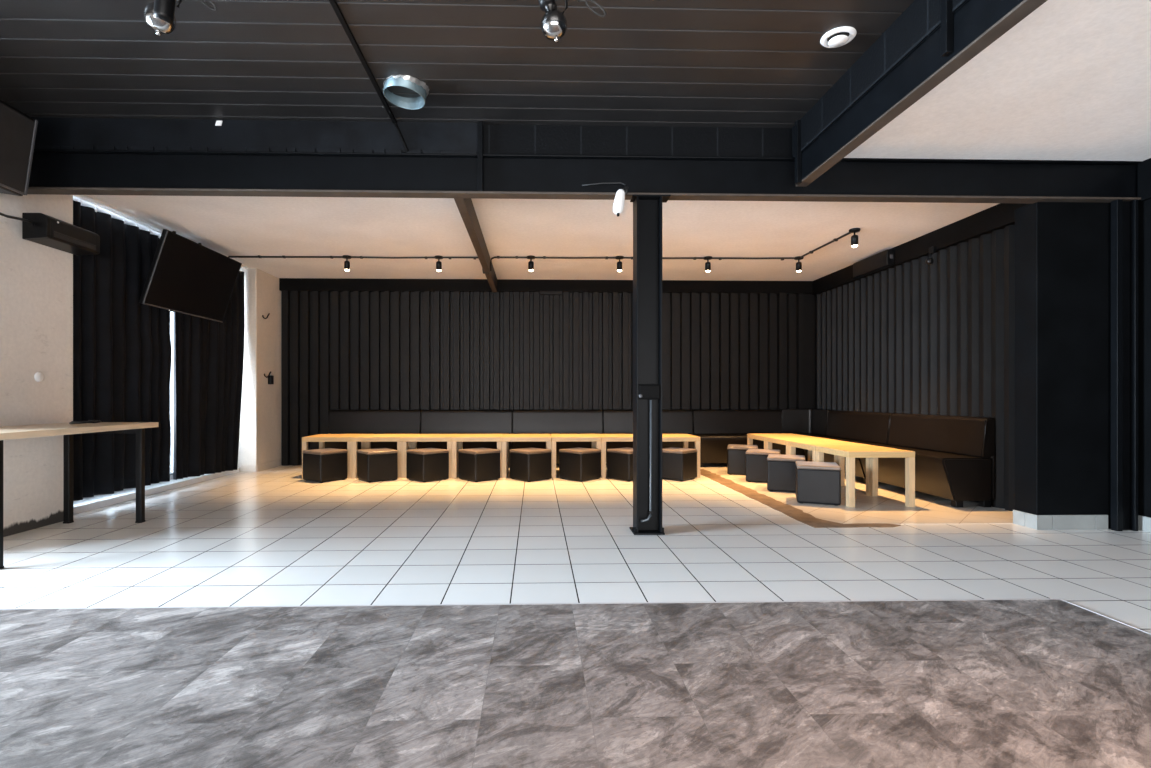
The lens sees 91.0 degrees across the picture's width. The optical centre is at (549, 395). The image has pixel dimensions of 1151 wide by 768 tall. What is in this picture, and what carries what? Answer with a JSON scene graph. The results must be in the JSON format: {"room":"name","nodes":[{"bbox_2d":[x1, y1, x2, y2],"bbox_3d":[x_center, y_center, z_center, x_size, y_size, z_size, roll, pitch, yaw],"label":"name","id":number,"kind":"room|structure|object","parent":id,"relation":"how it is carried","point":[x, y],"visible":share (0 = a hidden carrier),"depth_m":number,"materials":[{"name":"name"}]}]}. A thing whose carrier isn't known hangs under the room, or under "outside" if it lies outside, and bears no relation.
{"room":"entertainment venue","nodes":[
{"label":"entertainment venue","id":0,"kind":"room"},
{"bbox_2d":[0,193,72,536],"bbox_3d":[-3.540,-0.475,0.525,0.270,2.750,7.235,0,0,-2],"label":"wall","id":1,"kind":"structure","parent":0,"point":[36,280],"depth_m":3.82,"materials":[{"name":"paint"}]},
{"bbox_2d":[34,372,43,381],"bbox_3d":[-3.486,-0.130,3.860,0.012,0.070,0.070,0,0,-2],"label":"socket cover","id":2,"kind":"object","parent":1,"relation":"attached to","point":[38,376],"visible":1,"depth_m":3.85,"materials":[{"name":"white plastic"}]},
{"bbox_2d":[22,213,99,255],"bbox_3d":[-3.397,-1.116,3.927,0.194,0.173,0.450,0,0,-2],"label":"wall heater","id":3,"kind":"object","parent":1,"relation":"attached to","point":[49,231],"visible":1,"depth_m":3.83,"materials":[{"name":"black plastic"}]},
{"bbox_2d":[0,212,33,225],"bbox_3d":[-3.237,-1.087,3.370,0.072,0.101,0.740,0,0,-20],"label":"power cable","id":4,"kind":"object","parent":3,"relation":"attached to","point":[1,214],"visible":1,"depth_m":3.43,"materials":[{"name":"black plastic"}]},
{"bbox_2d":[73,311,172,501],"bbox_3d":[-3.863,-0.307,5.413,0.060,2.305,2.555,0,0,-2],"label":"window","id":5,"kind":"structure","parent":1,"relation":"in","point":[171,313],"depth_m":5.79,"materials":[{"name":"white glass"}]},
{"bbox_2d":[73,200,238,514],"bbox_3d":[-3.818,-0.475,5.402,0.350,2.750,2.600,0,0,-2],"label":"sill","id":6,"kind":"structure","parent":1,"relation":"attached to","point":[79,506],"depth_m":4.95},
{"bbox_2d":[31,117,476,152],"bbox_3d":[-2.083,-1.678,3.644,3.226,0.224,0.075,0,0,-2],"label":"ceiling beam","id":7,"kind":"structure","parent":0,"point":[52,132],"depth_m":3.62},
{"bbox_2d":[215,121,222,125],"bbox_3d":[-2.118,-1.745,3.614,0.044,0.030,0.008,0,0,-2],"label":"paper label","id":8,"kind":"object","parent":7,"relation":"attached to","point":[218,123],"visible":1,"depth_m":3.61,"materials":[{"name":"white paper"}]},
{"bbox_2d":[0,0,914,127],"bbox_3d":[-0.929,-1.820,0.326,5.360,0.100,6.700,0,0,-2],"label":"ceiling","id":9,"kind":"structure","parent":0,"point":[665,63],"depth_m":2.98,"materials":[{"name":"black wood"}]},
{"bbox_2d":[0,100,37,195],"bbox_3d":[-3.171,-1.478,2.973,0.423,0.660,0.620,0,0,-3],"label":"television","id":10,"kind":"object","parent":9,"relation":"hanging from","point":[16,127],"visible":1,"depth_m":3.18,"materials":[{"name":"black plastic"}]},
{"bbox_2d":[144,0,181,35],"bbox_3d":[-1.479,-1.578,2.155,0.131,0.384,0.122,0,0,-2],"label":"spotlight","id":11,"kind":"object","parent":9,"relation":"hanging from","point":[159,16],"visible":1,"depth_m":2.13,"materials":[{"name":"black metal"}]},
{"bbox_2d":[200,0,216,10],"bbox_3d":[-1.333,-1.627,2.166,0.113,0.291,0.033,0,0,-2],"label":"cable loop","id":12,"kind":"object","parent":9,"relation":"hanging from","point":[202,1],"visible":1,"depth_m":2.17,"materials":[{"name":"black plastic"}]},
{"bbox_2d":[329,0,408,151],"bbox_3d":[-0.873,-1.671,0.324,0.106,0.199,6.654,0,0,-2],"label":"strip","id":13,"kind":"object","parent":9,"relation":"attached to","point":[333,3],"visible":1,"depth_m":2.99,"materials":[{"name":"black paint"}]},
{"bbox_2d":[383,75,428,109],"bbox_3d":[-0.826,-1.765,3.242,0.260,0.148,0.263,0,0,-2],"label":"stub","id":14,"kind":"object","parent":9,"relation":"attached to","point":[410,82],"visible":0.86,"depth_m":3.21,"materials":[{"name":"metal"}]},
{"bbox_2d":[539,0,567,42],"bbox_3d":[0.005,-1.578,2.199,0.132,0.384,0.114,0,0,-2],"label":"spotlight","id":15,"kind":"object","parent":9,"relation":"hanging from","point":[553,22],"visible":1,"depth_m":2.17,"materials":[{"name":"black metal"}]},
{"bbox_2d":[577,0,605,17],"bbox_3d":[0.163,-1.627,2.205,0.113,0.291,0.033,0,0,-2],"label":"cable loop","id":16,"kind":"object","parent":9,"relation":"hanging from","point":[585,1],"visible":1,"depth_m":2.20,"materials":[{"name":"black plastic"}]},
{"bbox_2d":[820,26,856,47],"bbox_3d":[1.420,-1.770,2.783,0.160,0.060,0.160,0,0,-2],"label":"ceiling vent","id":17,"kind":"object","parent":9,"relation":"attached to","point":[840,40],"visible":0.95,"depth_m":2.76,"materials":[{"name":"white plastic"}]},
{"bbox_2d":[73,195,999,280],"bbox_3d":[0.023,-1.595,5.622,7.660,0.150,3.840,0,0,-2],"label":"ceiling","id":18,"kind":"structure","parent":0,"point":[227,226],"depth_m":5.22,"materials":[{"name":"white paint"}]},
{"bbox_2d":[73,195,248,268],"bbox_3d":[-3.577,-1.510,5.418,0.104,0.020,2.520,0,0,-2],"label":"rail","id":19,"kind":"object","parent":18,"relation":"attached to","point":[145,223],"visible":0.41,"depth_m":4.66,"materials":[{"name":"white metal"}]},
{"bbox_2d":[73,199,170,500],"bbox_3d":[-3.591,-0.349,4.780,0.122,2.298,1.245,0,0,-2],"label":"curtain","id":20,"kind":"object","parent":19,"relation":"hanging from","point":[122,344],"visible":0.79,"depth_m":4.69,"materials":[{"name":"black fabric"}]},
{"bbox_2d":[173,269,244,479],"bbox_3d":[-3.630,-0.324,6.036,0.115,2.348,1.293,0,0,-2],"label":"curtain","id":21,"kind":"object","parent":19,"relation":"hanging from","point":[208,355],"visible":0.74,"depth_m":6.02,"materials":[{"name":"black fabric"}]},
{"bbox_2d":[139,229,241,321],"bbox_3d":[-3.395,-1.151,5.420,0.248,0.752,1.215,0,0,-2],"label":"television","id":22,"kind":"object","parent":18,"relation":"hanging from","point":[185,276],"visible":1,"depth_m":5.28,"materials":[{"name":"black plastic"}]},
{"bbox_2d":[342,255,350,270],"bbox_3d":[-2.204,-1.438,6.134,0.096,0.163,0.096,0,0,-2],"label":"ceiling spotlight","id":23,"kind":"object","parent":18,"relation":"attached to","point":[346,263],"visible":1,"depth_m":6.11,"materials":[{"name":"black plastic"}]},
{"bbox_2d":[228,255,488,273],"bbox_3d":[-2.071,-1.424,6.143,2.820,0.188,0.048,0,0,-1],"label":"conduit","id":24,"kind":"object","parent":18,"relation":"attached to","point":[258,256],"visible":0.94,"depth_m":6.12,"materials":[{"name":"black metal"}]},
{"bbox_2d":[434,255,442,271],"bbox_3d":[-1.209,-1.438,6.150,0.096,0.163,0.096,0,0,-2],"label":"ceiling spotlight","id":25,"kind":"object","parent":18,"relation":"attached to","point":[438,263],"visible":1,"depth_m":6.13,"materials":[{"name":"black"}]},
{"bbox_2d":[454,198,496,291],"bbox_3d":[-0.671,-1.435,5.552,0.064,0.170,3.625,0,0,-2],"label":"joist","id":26,"kind":"object","parent":18,"relation":"attached to","point":[465,206],"visible":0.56,"depth_m":4.91,"materials":[{"name":"black metal"}]},
{"bbox_2d":[527,255,534,271],"bbox_3d":[-0.207,-1.438,6.152,0.096,0.163,0.096,0,0,-2],"label":"ceiling spotlight","id":27,"kind":"object","parent":18,"relation":"attached to","point":[530,263],"visible":1,"depth_m":6.13,"materials":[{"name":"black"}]},
{"bbox_2d":[616,256,623,271],"bbox_3d":[0.759,-1.438,6.162,0.096,0.163,0.096,0,0,-2],"label":"ceiling spotlight","id":28,"kind":"object","parent":18,"relation":"attached to","point":[619,264],"visible":1,"depth_m":6.14,"materials":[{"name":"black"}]},
{"bbox_2d":[490,232,850,270],"bbox_3d":[1.065,-1.439,5.640,3.416,0.159,1.140,0,0,-2],"label":"conduit","id":29,"kind":"object","parent":18,"relation":"attached to","point":[848,233],"visible":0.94,"depth_m":6.15,"materials":[{"name":"black metal"}]},
{"bbox_2d":[704,256,711,271],"bbox_3d":[1.728,-1.438,6.182,0.096,0.163,0.096,0,0,-2],"label":"ceiling spotlight","id":30,"kind":"object","parent":18,"relation":"attached to","point":[707,264],"visible":1,"depth_m":6.16,"materials":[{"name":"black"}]},
{"bbox_2d":[794,256,803,271],"bbox_3d":[2.723,-1.438,6.183,0.096,0.163,0.096,0,0,-2],"label":"ceiling spotlight","id":31,"kind":"object","parent":18,"relation":"attached to","point":[798,264],"visible":0.98,"depth_m":6.16,"materials":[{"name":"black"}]},
{"bbox_2d":[849,228,860,246],"bbox_3d":[2.776,-1.438,5.149,0.096,0.163,0.096,0,0,-2],"label":"ceiling spotlight","id":32,"kind":"object","parent":18,"relation":"attached to","point":[854,238],"visible":1,"depth_m":5.13,"materials":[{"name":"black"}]},
{"bbox_2d":[281,291,815,465],"bbox_3d":[0.054,-0.310,7.471,7.100,2.420,0.146,0,0,-2],"label":"curtain","id":33,"kind":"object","parent":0,"point":[345,350],"depth_m":7.41,"materials":[{"name":"black fabric"}]},
{"bbox_2d":[279,278,812,293],"bbox_3d":[0.026,-1.441,7.411,7.040,0.158,0.065,0,0,-2],"label":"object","id":34,"kind":"structure","parent":33,"relation":"attached to","point":[285,284],"depth_m":7.37,"materials":[{"name":"black paint"}]},
{"bbox_2d":[0,599,1150,767],"bbox_3d":[-0.666,0.958,-0.301,5.972,0.124,5.432,0,0,-2],"label":"floor","id":35,"kind":"structure","parent":0,"point":[1045,683],"depth_m":1.72,"materials":[{"name":"stone"}]},
{"bbox_2d":[0,464,1150,632],"bbox_3d":[0.261,0.959,2.278,7.960,0.122,10.540,0,0,-2],"label":"floor","id":36,"kind":"structure","parent":0,"point":[274,536],"depth_m":3.29,"materials":[{"name":"tile"}]},
{"bbox_2d":[0,420,158,568],"bbox_3d":[-3.151,0.534,3.441,0.605,0.731,1.400,0,0,-2],"label":"table","id":37,"kind":"object","parent":36,"relation":"on","point":[67,430],"depth_m":3.99,"materials":[{"name":"brown wood"}]},
{"bbox_2d":[238,268,280,471],"bbox_3d":[-3.739,-0.310,7.069,0.495,2.420,0.750,0,0,-2],"label":"wall pier","id":38,"kind":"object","parent":36,"relation":"on","point":[260,419],"visible":0.48,"depth_m":6.80,"materials":[{"name":"beige paint"}]},
{"bbox_2d":[242,459,279,471],"bbox_3d":[-3.566,0.858,6.998,0.176,0.085,0.621,0,0,-2],"label":"baseboard","id":39,"kind":"structure","parent":38,"relation":"attached to","point":[245,468],"depth_m":6.80,"materials":[{"name":"beige paint"}]},
{"bbox_2d":[268,375,273,383],"bbox_3d":[-3.470,-0.200,7.027,0.041,0.110,0.090,0,0,-2],"label":"switch box","id":40,"kind":"object","parent":38,"relation":"attached to","point":[270,378],"visible":0.96,"depth_m":7.00,"materials":[{"name":"black plastic"}]},
{"bbox_2d":[302,448,347,482],"bbox_3d":[-2.411,0.739,6.061,0.339,0.322,0.339,0,0,34],"label":"stool","id":41,"kind":"object","parent":36,"relation":"on","point":[326,464],"visible":1,"depth_m":5.95,"materials":[{"name":"black leather"}]},
{"bbox_2d":[302,434,364,477],"bbox_3d":[-2.447,0.675,6.448,0.543,0.450,0.543,0,0,-2],"label":"table","id":42,"kind":"object","parent":36,"relation":"on","point":[321,438],"visible":0.62,"depth_m":6.18,"materials":[{"name":"brown wood"}]},
{"bbox_2d":[325,410,420,449],"bbox_3d":[-2.243,0.537,7.114,1.170,0.725,0.430,0,0,-2],"label":"bench","id":43,"kind":"object","parent":36,"relation":"on","point":[340,421],"visible":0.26,"depth_m":7.23,"materials":[{"name":"black leather"}]},
{"bbox_2d":[357,448,397,482],"bbox_3d":[-1.857,0.739,6.076,0.339,0.322,0.339,0,0,-37],"label":"stool","id":44,"kind":"object","parent":36,"relation":"on","point":[377,464],"visible":1,"depth_m":5.95,"materials":[{"name":"black leather"}]},
{"bbox_2d":[352,434,411,477],"bbox_3d":[-1.901,0.675,6.450,0.543,0.450,0.543,0,0,-2],"label":"table","id":45,"kind":"object","parent":36,"relation":"on","point":[367,438],"visible":0.66,"depth_m":6.19,"materials":[{"name":"brown wood"}]},
{"bbox_2d":[406,448,448,481],"bbox_3d":[-1.319,0.739,6.093,0.339,0.322,0.339,0,0,43],"label":"stool","id":46,"kind":"object","parent":36,"relation":"on","point":[424,464],"visible":1,"depth_m":5.98,"materials":[{"name":"black leather"}]},
{"bbox_2d":[402,434,457,477],"bbox_3d":[-1.355,0.675,6.453,0.543,0.450,0.543,0,0,-2],"label":"table","id":47,"kind":"object","parent":36,"relation":"on","point":[414,438],"visible":0.72,"depth_m":6.19,"materials":[{"name":"brown wood"}]},
{"bbox_2d":[417,410,511,467],"bbox_3d":[-1.070,0.537,7.144,1.170,0.725,0.430,0,0,-2],"label":"bench","id":48,"kind":"object","parent":36,"relation":"on","point":[432,421],"visible":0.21,"depth_m":7.26,"materials":[{"name":"black leather"}]},
{"bbox_2d":[452,434,503,477],"bbox_3d":[-0.810,0.675,6.455,0.543,0.450,0.543,0,0,-2],"label":"table","id":49,"kind":"object","parent":36,"relation":"on","point":[460,438],"visible":0.77,"depth_m":6.19,"materials":[{"name":"brown wood"}]},
{"bbox_2d":[458,448,500,481],"bbox_3d":[-0.763,0.739,6.107,0.339,0.322,0.339,0,0,-43],"label":"stool","id":50,"kind":"object","parent":36,"relation":"on","point":[475,464],"visible":1,"depth_m":5.99,"materials":[{"name":"black leather"}]},
{"bbox_2d":[502,434,550,477],"bbox_3d":[-0.264,0.675,6.457,0.543,0.450,0.543,0,0,-2],"label":"table","id":51,"kind":"object","parent":36,"relation":"on","point":[506,438],"visible":0.74,"depth_m":6.19,"materials":[{"name":"brown wood"}]},
{"bbox_2d":[509,448,551,481],"bbox_3d":[-0.211,0.739,6.121,0.339,0.322,0.339,0,0,-43],"label":"stool","id":52,"kind":"object","parent":36,"relation":"on","point":[526,464],"visible":1,"depth_m":6.00,"materials":[{"name":"black leather"}]},
{"bbox_2d":[512,410,602,463],"bbox_3d":[0.103,0.537,7.175,1.170,0.725,0.430,0,0,-2],"label":"bench","id":53,"kind":"object","parent":36,"relation":"on","point":[523,421],"visible":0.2,"depth_m":7.29,"materials":[{"name":"black leather"}]},
{"bbox_2d":[0,598,1150,633],"bbox_3d":[-0.523,0.902,-0.295,5.699,0.016,5.438,0,0,-2],"label":"trim","id":54,"kind":"structure","parent":36,"relation":"on","point":[1042,598],"depth_m":2.42,"materials":[{"name":"grey metal"}]},
{"bbox_2d":[550,434,600,477],"bbox_3d":[0.281,0.675,6.460,0.543,0.450,0.543,0,0,-2],"label":"table","id":55,"kind":"object","parent":36,"relation":"on","point":[595,439],"visible":0.72,"depth_m":6.19,"materials":[{"name":"brown wood"}]},
{"bbox_2d":[559,447,600,481],"bbox_3d":[0.327,0.739,6.136,0.339,0.322,0.339,0,0,-44],"label":"stool","id":56,"kind":"object","parent":36,"relation":"on","point":[579,464],"visible":1,"depth_m":6.02,"materials":[{"name":"black leather"}]},
{"bbox_2d":[597,434,632,477],"bbox_3d":[0.827,0.675,6.462,0.543,0.450,0.543,0,0,-2],"label":"table","id":57,"kind":"object","parent":36,"relation":"on","point":[605,438],"visible":0.3,"depth_m":6.19,"materials":[{"name":"brown wood"}]},
{"bbox_2d":[607,447,632,480],"bbox_3d":[0.848,0.739,6.148,0.339,0.322,0.339,0,0,-40],"label":"stool","id":58,"kind":"object","parent":36,"relation":"on","point":[619,460],"visible":0.7,"depth_m":6.02,"materials":[{"name":"black leather"}]},
{"bbox_2d":[630,194,670,534],"bbox_3d":[0.660,-0.204,3.748,0.245,2.208,0.180,0,0,-2],"label":"steel column","id":59,"kind":"structure","parent":36,"relation":"on","point":[647,209],"depth_m":3.74,"materials":[{"name":"black metal"}]},
{"bbox_2d":[25,121,1141,203],"bbox_3d":[0.133,-1.538,3.705,7.660,0.459,0.110,0,0,-2],"label":"steel beam","id":60,"kind":"structure","parent":59,"relation":"on","point":[479,175],"depth_m":3.70,"materials":[{"name":"black metal"}]},
{"bbox_2d":[582,182,627,216],"bbox_3d":[0.357,-1.274,3.656,0.300,0.226,0.072,0,0,-2],"label":"sensor","id":61,"kind":"object","parent":60,"relation":"hanging from","point":[618,206],"visible":1,"depth_m":3.64,"materials":[{"name":"white plastic"}]},
{"bbox_2d":[795,0,1046,186],"bbox_3d":[1.714,-1.563,0.372,0.103,0.403,6.655,0,0,-2],"label":"steel beam","id":62,"kind":"structure","parent":60,"relation":"attached to","point":[962,34],"depth_m":2.53,"materials":[{"name":"black metal"}]},
{"bbox_2d":[792,0,966,156],"bbox_3d":[1.726,-1.675,0.390,0.078,0.229,6.690,0,0,-2],"label":"wall","id":63,"kind":"structure","parent":62,"relation":"on","point":[921,18],"depth_m":2.83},
{"bbox_2d":[640,400,652,521],"bbox_3d":[0.634,0.426,3.720,0.081,0.803,0.040,0,0,-2],"label":"conduit","id":64,"kind":"object","parent":59,"relation":"attached to","point":[650,511],"visible":1,"depth_m":3.70,"materials":[{"name":"grey metal"}]},
{"bbox_2d":[638,384,659,398],"bbox_3d":[0.647,-0.026,3.702,0.145,0.097,0.076,0,0,-2],"label":"junction box","id":65,"kind":"object","parent":59,"relation":"attached to","point":[645,391],"visible":0.94,"depth_m":3.67,"materials":[{"name":"black paint"}]},
{"bbox_2d":[603,409,698,464],"bbox_3d":[1.276,0.537,7.206,1.170,0.725,0.430,0,0,-2],"label":"bench","id":66,"kind":"object","parent":36,"relation":"on","point":[615,421],"visible":0.31,"depth_m":7.32,"materials":[{"name":"black leather"}]},
{"bbox_2d":[662,447,696,480],"bbox_3d":[1.381,0.739,6.164,0.339,0.322,0.339,0,0,42],"label":"stool","id":67,"kind":"object","parent":36,"relation":"on","point":[680,464],"visible":0.77,"depth_m":6.03,"materials":[{"name":"black leather"}]},
{"bbox_2d":[662,434,699,477],"bbox_3d":[1.373,0.675,6.464,0.543,0.450,0.543,0,0,-2],"label":"table","id":68,"kind":"object","parent":36,"relation":"on","point":[685,438],"visible":0.38,"depth_m":6.20,"materials":[{"name":"brown wood"}]},
{"bbox_2d":[692,409,785,466],"bbox_3d":[2.449,0.537,7.237,1.170,0.725,0.430,0,0,-2],"label":"bench","id":69,"kind":"object","parent":36,"relation":"on","point":[716,429],"visible":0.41,"depth_m":7.34,"materials":[{"name":"black leather"}]},
{"bbox_2d":[727,444,757,474],"bbox_3d":[2.231,0.737,6.542,0.339,0.322,0.339,0,0,20],"label":"stool","id":70,"kind":"object","parent":36,"relation":"on","point":[736,457],"visible":0.65,"depth_m":6.41,"materials":[{"name":"black leather"}]},
{"bbox_2d":[745,449,780,482],"bbox_3d":[2.257,0.737,5.977,0.339,0.322,0.339,0,0,23],"label":"stool","id":71,"kind":"object","parent":36,"relation":"on","point":[756,459],"visible":0.66,"depth_m":5.85,"materials":[{"name":"black leather"}]},
{"bbox_2d":[747,433,812,460],"bbox_3d":[2.631,0.673,6.481,0.543,0.450,0.543,0,0,-2],"label":"table","id":72,"kind":"object","parent":36,"relation":"on","point":[750,437],"visible":0.3,"depth_m":6.41,"materials":[{"name":"brown wood"}]},
{"bbox_2d":[767,454,805,491],"bbox_3d":[2.260,0.737,5.404,0.339,0.322,0.339,0,0,23],"label":"stool","id":73,"kind":"object","parent":36,"relation":"on","point":[781,469],"visible":0.67,"depth_m":5.27,"materials":[{"name":"black leather"}]},
{"bbox_2d":[700,469,900,527],"bbox_3d":[2.076,0.903,5.406,0.646,0.014,3.100,0,0,-2],"label":"floor strip","id":74,"kind":"object","parent":36,"relation":"on","point":[797,514],"visible":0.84,"depth_m":4.46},
{"bbox_2d":[766,437,839,462],"bbox_3d":[2.646,0.673,5.931,0.543,0.450,0.543,0,0,-2],"label":"table","id":75,"kind":"object","parent":36,"relation":"on","point":[769,440],"visible":0.26,"depth_m":5.96,"materials":[{"name":"brown wood"}]},
{"bbox_2d":[779,409,829,460],"bbox_3d":[3.277,0.534,7.232,0.476,0.728,0.509,0,0,-2],"label":"bench","id":76,"kind":"object","parent":36,"relation":"on","point":[808,422],"visible":0.44,"depth_m":7.40,"materials":[{"name":"black leather"}]},
{"bbox_2d":[795,461,840,505],"bbox_3d":[2.276,0.737,4.810,0.339,0.322,0.339,0,0,21],"label":"stool","id":77,"kind":"object","parent":36,"relation":"on","point":[816,482],"visible":1,"depth_m":4.66,"materials":[{"name":"black leather"}]},
{"bbox_2d":[788,441,873,494],"bbox_3d":[2.660,0.673,5.381,0.543,0.450,0.543,0,0,-2],"label":"table","id":78,"kind":"object","parent":36,"relation":"on","point":[809,445],"visible":0.46,"depth_m":5.33,"materials":[{"name":"brown wood"}]},
{"bbox_2d":[804,410,892,482],"bbox_3d":[3.316,0.535,6.364,0.430,0.725,1.225,0,0,-2],"label":"bench","id":79,"kind":"object","parent":36,"relation":"on","point":[870,428],"visible":0.36,"depth_m":6.25,"materials":[{"name":"black leather"}]},
{"bbox_2d":[816,446,914,506],"bbox_3d":[2.674,0.673,4.832,0.543,0.450,0.543,0,0,-2],"label":"table","id":80,"kind":"object","parent":36,"relation":"on","point":[850,452],"visible":0.92,"depth_m":4.57,"materials":[{"name":"brown wood"}]},
{"bbox_2d":[860,413,994,507],"bbox_3d":[3.348,0.535,5.137,0.430,0.725,1.225,0,0,-2],"label":"bench","id":81,"kind":"object","parent":36,"relation":"on","point":[955,455],"visible":0.85,"depth_m":4.74,"materials":[{"name":"black leather"}]},
{"bbox_2d":[1015,202,1110,528],"bbox_3d":[3.539,-0.207,3.904,0.520,2.215,0.180,0,0,-2],"label":"wall","id":82,"kind":"structure","parent":36,"relation":"on","point":[1063,249],"depth_m":3.81,"materials":[{"name":"black paint"}]},
{"bbox_2d":[1013,510,1150,532],"bbox_3d":[3.683,0.851,1.218,0.692,0.098,5.557,0,0,-2],"label":"baseboard","id":83,"kind":"structure","parent":82,"relation":"attached to","point":[1037,522],"depth_m":3.80,"materials":[{"name":"grey tile"}]},
{"bbox_2d":[1111,199,1137,530],"bbox_3d":[3.842,-0.204,3.789,0.144,2.208,0.065,0,0,-2],"label":"steel column","id":84,"kind":"structure","parent":36,"relation":"on","point":[1124,214],"depth_m":3.77,"materials":[{"name":"black metal"}]},
{"bbox_2d":[483,124,791,156],"bbox_3d":[0.584,-1.678,3.729,2.038,0.224,0.045,0,0,-2],"label":"wall","id":85,"kind":"structure","parent":0,"point":[497,138],"depth_m":3.71,"materials":[{"name":"black paint"}]},
{"bbox_2d":[816,225,1014,510],"bbox_3d":[3.628,-0.310,5.712,0.147,2.420,3.650,0,0,-2],"label":"curtain","id":86,"kind":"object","parent":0,"point":[914,336],"depth_m":5.28,"materials":[{"name":"black fabric"}]},
{"bbox_2d":[853,249,894,277],"bbox_3d":[3.465,-1.413,6.061,0.085,0.165,0.624,0,0,-2],"label":"speaker","id":87,"kind":"object","parent":86,"relation":"attached to","point":[885,259],"depth_m":5.97,"materials":[{"name":"black plastic"}]},
{"bbox_2d":[812,203,1027,294],"bbox_3d":[3.554,-1.427,5.730,0.075,0.185,3.490,0,0,-2],"label":"trim","id":88,"kind":"structure","parent":86,"relation":"attached to","point":[999,216],"depth_m":5.06,"materials":[{"name":"black paint"}]},
{"bbox_2d":[926,246,935,264],"bbox_3d":[3.489,-1.286,5.186,0.082,0.167,0.074,0,0,-2],"label":"wall sensor","id":89,"kind":"object","parent":86,"relation":"attached to","point":[932,250],"visible":1,"depth_m":5.17,"materials":[{"name":"black plastic"}]},
{"bbox_2d":[844,0,1150,160],"bbox_3d":[3.010,-1.631,0.429,2.560,0.138,6.700,0,0,-2],"label":"ceiling","id":90,"kind":"structure","parent":0,"point":[1071,80],"depth_m":2.98,"materials":[{"name":"white paint"}]},
{"bbox_2d":[1137,158,1150,517],"bbox_3d":[4.153,-0.400,0.509,0.270,2.600,6.800,0,0,-2],"label":"wall","id":91,"kind":"structure","parent":0,"point":[1143,168],"depth_m":3.76,"materials":[{"name":"black paint"}]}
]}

